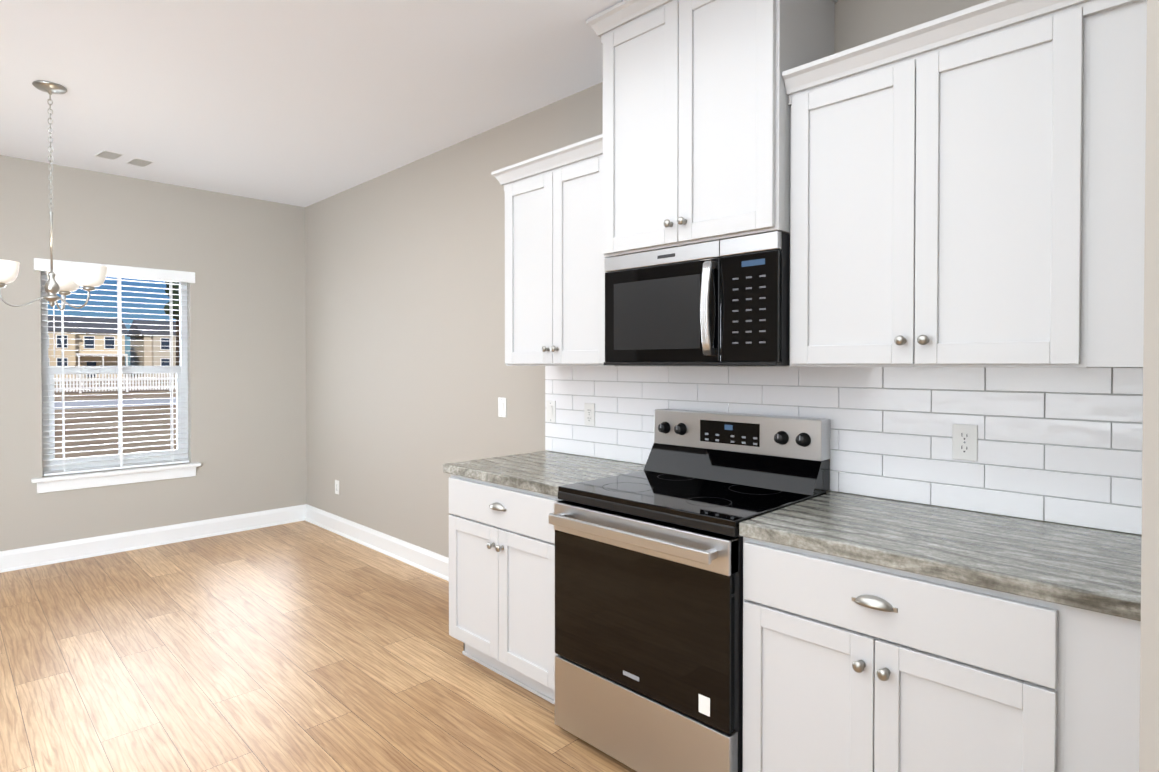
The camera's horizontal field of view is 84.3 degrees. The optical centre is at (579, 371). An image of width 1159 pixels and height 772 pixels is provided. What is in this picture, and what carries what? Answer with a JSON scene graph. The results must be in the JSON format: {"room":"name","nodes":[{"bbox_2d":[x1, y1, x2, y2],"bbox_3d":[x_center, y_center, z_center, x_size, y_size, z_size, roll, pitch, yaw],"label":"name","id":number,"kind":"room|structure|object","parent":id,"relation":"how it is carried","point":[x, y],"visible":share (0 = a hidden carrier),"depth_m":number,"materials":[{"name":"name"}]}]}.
{"room":"kitchen","nodes":[
{"label":"kitchen","id":0,"kind":"room"},
{"bbox_2d":[0,155,306,550],"bbox_3d":[-4.377,-0.043,3.805,0.150,2.760,5.400,1,1,45],"label":"wall","id":1,"kind":"structure","parent":0,"point":[242,258],"depth_m":5.03,"materials":[{"name":"beige paint"}]},
{"bbox_2d":[31,258,200,492],"bbox_3d":[-3.399,0.029,4.737,0.175,1.605,1.020,1,1,45],"label":"window unit","id":2,"kind":"structure","parent":1,"relation":"in","point":[51,465],"depth_m":4.72,"materials":[{"name":"white plastic"}]},
{"bbox_2d":[0,504,306,572],"bbox_3d":[-4.314,1.270,3.757,0.028,0.135,5.400,1,1,45],"label":"baseboard","id":3,"kind":"structure","parent":1,"relation":"attached to","point":[32,556],"depth_m":4.80,"materials":[{"name":"white wood"}]},
{"bbox_2d":[0,0,622,206],"bbox_3d":[-1.273,-1.417,0.706,8.900,0.060,5.700,1,1,45],"label":"ceiling","id":4,"kind":"structure","parent":0,"point":[303,103],"depth_m":3.13,"materials":[{"name":"white paint"}]},
{"bbox_2d":[0,80,106,310],"bbox_3d":[-2.668,-0.862,3.175,0.494,1.106,0.475,1,1,45],"label":"pendant chandelier","id":5,"kind":"object","parent":4,"relation":"hanging from","point":[86,277],"visible":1,"depth_m":3.17,"materials":[{"name":"white glass"}]},
{"bbox_2d":[94,150,123,159],"bbox_3d":[-3.103,-1.424,4.222,0.180,0.006,0.110,0,1,36],"label":"ceiling vent","id":6,"kind":"object","parent":4,"relation":"in","point":[106,154],"visible":1,"depth_m":4.21,"materials":[{"name":"white metal"}]},
{"bbox_2d":[125,158,153,166],"bbox_3d":[-3.005,-1.426,4.375,0.180,0.006,0.110,0,1,36],"label":"ceiling vent","id":7,"kind":"object","parent":4,"relation":"in","point":[139,162],"visible":1,"depth_m":4.37,"materials":[{"name":"white metal"}]},
{"bbox_2d":[0,520,636,771],"bbox_3d":[-1.273,1.403,0.738,8.900,0.060,5.700,1,1,45],"label":"floor","id":8,"kind":"structure","parent":0,"point":[303,646],"depth_m":2.86,"materials":[{"name":"brown wood"}]},
{"bbox_2d":[449,474,560,704],"bbox_3d":[-0.130,0.910,2.920,0.774,0.875,0.681,1,1,45],"label":"base cabinet","id":9,"kind":"object","parent":8,"relation":"on","point":[501,580],"visible":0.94,"depth_m":2.67,"materials":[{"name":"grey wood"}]},
{"bbox_2d":[443,451,644,496],"bbox_3d":[-0.130,0.452,2.926,0.793,0.040,0.641,1,1,45],"label":"countertop","id":10,"kind":"structure","parent":9,"relation":"on","point":[546,472],"depth_m":2.84,"materials":[{"name":"grey stone"}]},
{"bbox_2d":[548,409,830,771],"bbox_3d":[0.389,0.764,2.347,0.756,1.180,0.740,1,1,45],"label":"range","id":11,"kind":"object","parent":8,"relation":"on","point":[649,617],"visible":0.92,"depth_m":2.16,"materials":[{"name":"black"}]},
{"bbox_2d":[742,537,1140,771],"bbox_3d":[1.021,0.923,1.777,0.938,0.875,0.681,1,1,45],"label":"base cabinet","id":12,"kind":"object","parent":8,"relation":"on","point":[849,665],"visible":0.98,"depth_m":1.54,"materials":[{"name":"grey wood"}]},
{"bbox_2d":[739,492,1141,620],"bbox_3d":[1.026,0.466,1.778,0.939,0.040,0.641,1,1,45],"label":"countertop","id":13,"kind":"structure","parent":12,"relation":"on","point":[1095,570],"depth_m":1.65,"materials":[{"name":"grey stone"}]},
{"bbox_2d":[305,0,1141,557],"bbox_3d":[0.682,-0.030,2.691,8.900,2.760,0.150,1,1,45],"label":"wall","id":14,"kind":"structure","parent":0,"point":[411,376],"depth_m":4.30,"materials":[{"name":"beige paint"}]},
{"bbox_2d":[335,480,338,494],"bbox_3d":[-1.984,0.951,5.239,0.070,0.114,0.008,1,1,45],"label":"outlet","id":15,"kind":"object","parent":14,"relation":"attached to","point":[336,486],"visible":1,"depth_m":5.23,"materials":[{"name":"white plastic"}]},
{"bbox_2d":[305,504,448,580],"bbox_3d":[-1.293,1.261,4.542,3.177,0.135,0.028,1,1,45],"label":"baseboard","id":16,"kind":"structure","parent":14,"relation":"attached to","point":[430,562],"depth_m":4.68,"materials":[{"name":"white wood"}]},
{"bbox_2d":[498,397,505,417],"bbox_3d":[-0.449,0.210,3.703,0.070,0.114,0.012,1,1,45],"label":"light switch","id":17,"kind":"object","parent":14,"relation":"attached to","point":[501,407],"visible":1,"depth_m":3.70,"materials":[{"name":"white plastic"}]},
{"bbox_2d":[491,134,664,365],"bbox_3d":[-0.022,-0.495,2.994,0.749,0.941,0.400,1,1,45],"label":"upper cabinet","id":18,"kind":"object","parent":14,"relation":"attached to","point":[555,272],"visible":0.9,"depth_m":2.84,"materials":[{"name":"white wood"}]},
{"bbox_2d":[586,0,837,257],"bbox_3d":[0.491,-0.927,2.431,0.844,0.943,0.470,1,1,45],"label":"upper cabinet","id":19,"kind":"object","parent":14,"relation":"attached to","point":[696,125],"visible":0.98,"depth_m":2.25,"materials":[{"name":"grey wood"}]},
{"bbox_2d":[604,231,789,365],"bbox_3d":[0.492,-0.238,2.440,0.752,0.432,0.462,1,1,45],"label":"over-the-range microwave","id":20,"kind":"object","parent":19,"relation":"attached to","point":[722,302],"visible":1,"depth_m":2.23,"materials":[{"name":"black"}]},
{"bbox_2d":[545,366,1142,534],"bbox_3d":[0.705,0.208,2.556,2.496,0.456,0.012,1,1,45],"label":"tile backsplash","id":21,"kind":"structure","parent":14,"relation":"attached to","point":[1060,445],"depth_m":2.10,"materials":[{"name":"white tile"}]},
{"bbox_2d":[546,401,555,422],"bbox_3d":[-0.154,0.215,3.391,0.070,0.114,0.012,1,1,45],"label":"light switch","id":22,"kind":"object","parent":21,"relation":"attached to","point":[550,411],"visible":1,"depth_m":3.39,"materials":[{"name":"white plastic"}]},
{"bbox_2d":[584,403,594,426],"bbox_3d":[0.050,0.217,3.192,0.070,0.114,0.008,1,1,45],"label":"outlet","id":23,"kind":"object","parent":21,"relation":"attached to","point":[589,414],"visible":1,"depth_m":3.19,"materials":[{"name":"white plastic"}]},
{"bbox_2d":[952,424,977,460],"bbox_3d":[1.221,0.226,2.029,0.070,0.114,0.008,1,1,45],"label":"outlet","id":24,"kind":"object","parent":21,"relation":"attached to","point":[964,441],"visible":1,"depth_m":2.03,"materials":[{"name":"white plastic"}]},
{"bbox_2d":[782,0,1146,367],"bbox_3d":[1.120,-0.482,1.860,0.938,0.941,0.400,1,1,45],"label":"upper cabinet","id":25,"kind":"object","parent":14,"relation":"attached to","point":[967,187],"visible":1,"depth_m":1.70,"materials":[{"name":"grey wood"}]},
{"bbox_2d":[1139,0,1158,771],"bbox_3d":[1.613,-0.006,0.603,1.537,2.760,1.499,1,1,45],"label":"wall","id":26,"kind":"structure","parent":0,"point":[1149,709],"depth_m":0.61,"materials":[{"name":"beige paint"}]},
{"label":"outside","id":27,"kind":"structure","parent":0,"visible":0},
{"bbox_2d":[54,374,176,458],"bbox_3d":[-87.665,0.712,104.447,259.840,0.220,420.000,1,1,45],"label":"ground","id":28,"kind":"structure","parent":27,"point":[131,393],"depth_m":21.00,"materials":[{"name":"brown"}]},
{"bbox_2d":[48,316,131,377],"bbox_3d":[-68.667,-3.268,86.235,11.200,8.200,11.800,1,1,45],"label":"house","id":29,"kind":"structure","parent":28,"relation":"on","point":[101,333],"materials":[{"name":"beige"}]},
{"bbox_2d":[54,373,175,392],"bbox_3d":[-26.592,0.549,43.780,0.180,1.549,60.180,1,1,45],"label":"fence","id":30,"kind":"object","parent":28,"relation":"on","point":[81,381],"depth_m":40.65,"materials":[{"name":"white"}]},
{"bbox_2d":[132,320,175,375],"bbox_3d":[-60.217,-3.391,96.869,11.200,8.200,11.800,1,1,45],"label":"house","id":31,"kind":"structure","parent":28,"relation":"on","point":[150,348],"materials":[{"name":"beige"}]},
{"bbox_2d":[163,281,179,365],"bbox_3d":[-43.620,-6.113,69.907,5.992,14.267,6.714,1,1,45],"label":"tree","id":32,"kind":"object","parent":28,"relation":"on","point":[175,307],"visible":0.02,"depth_m":69.56,"materials":[{"name":"brown plant"}]}
]}

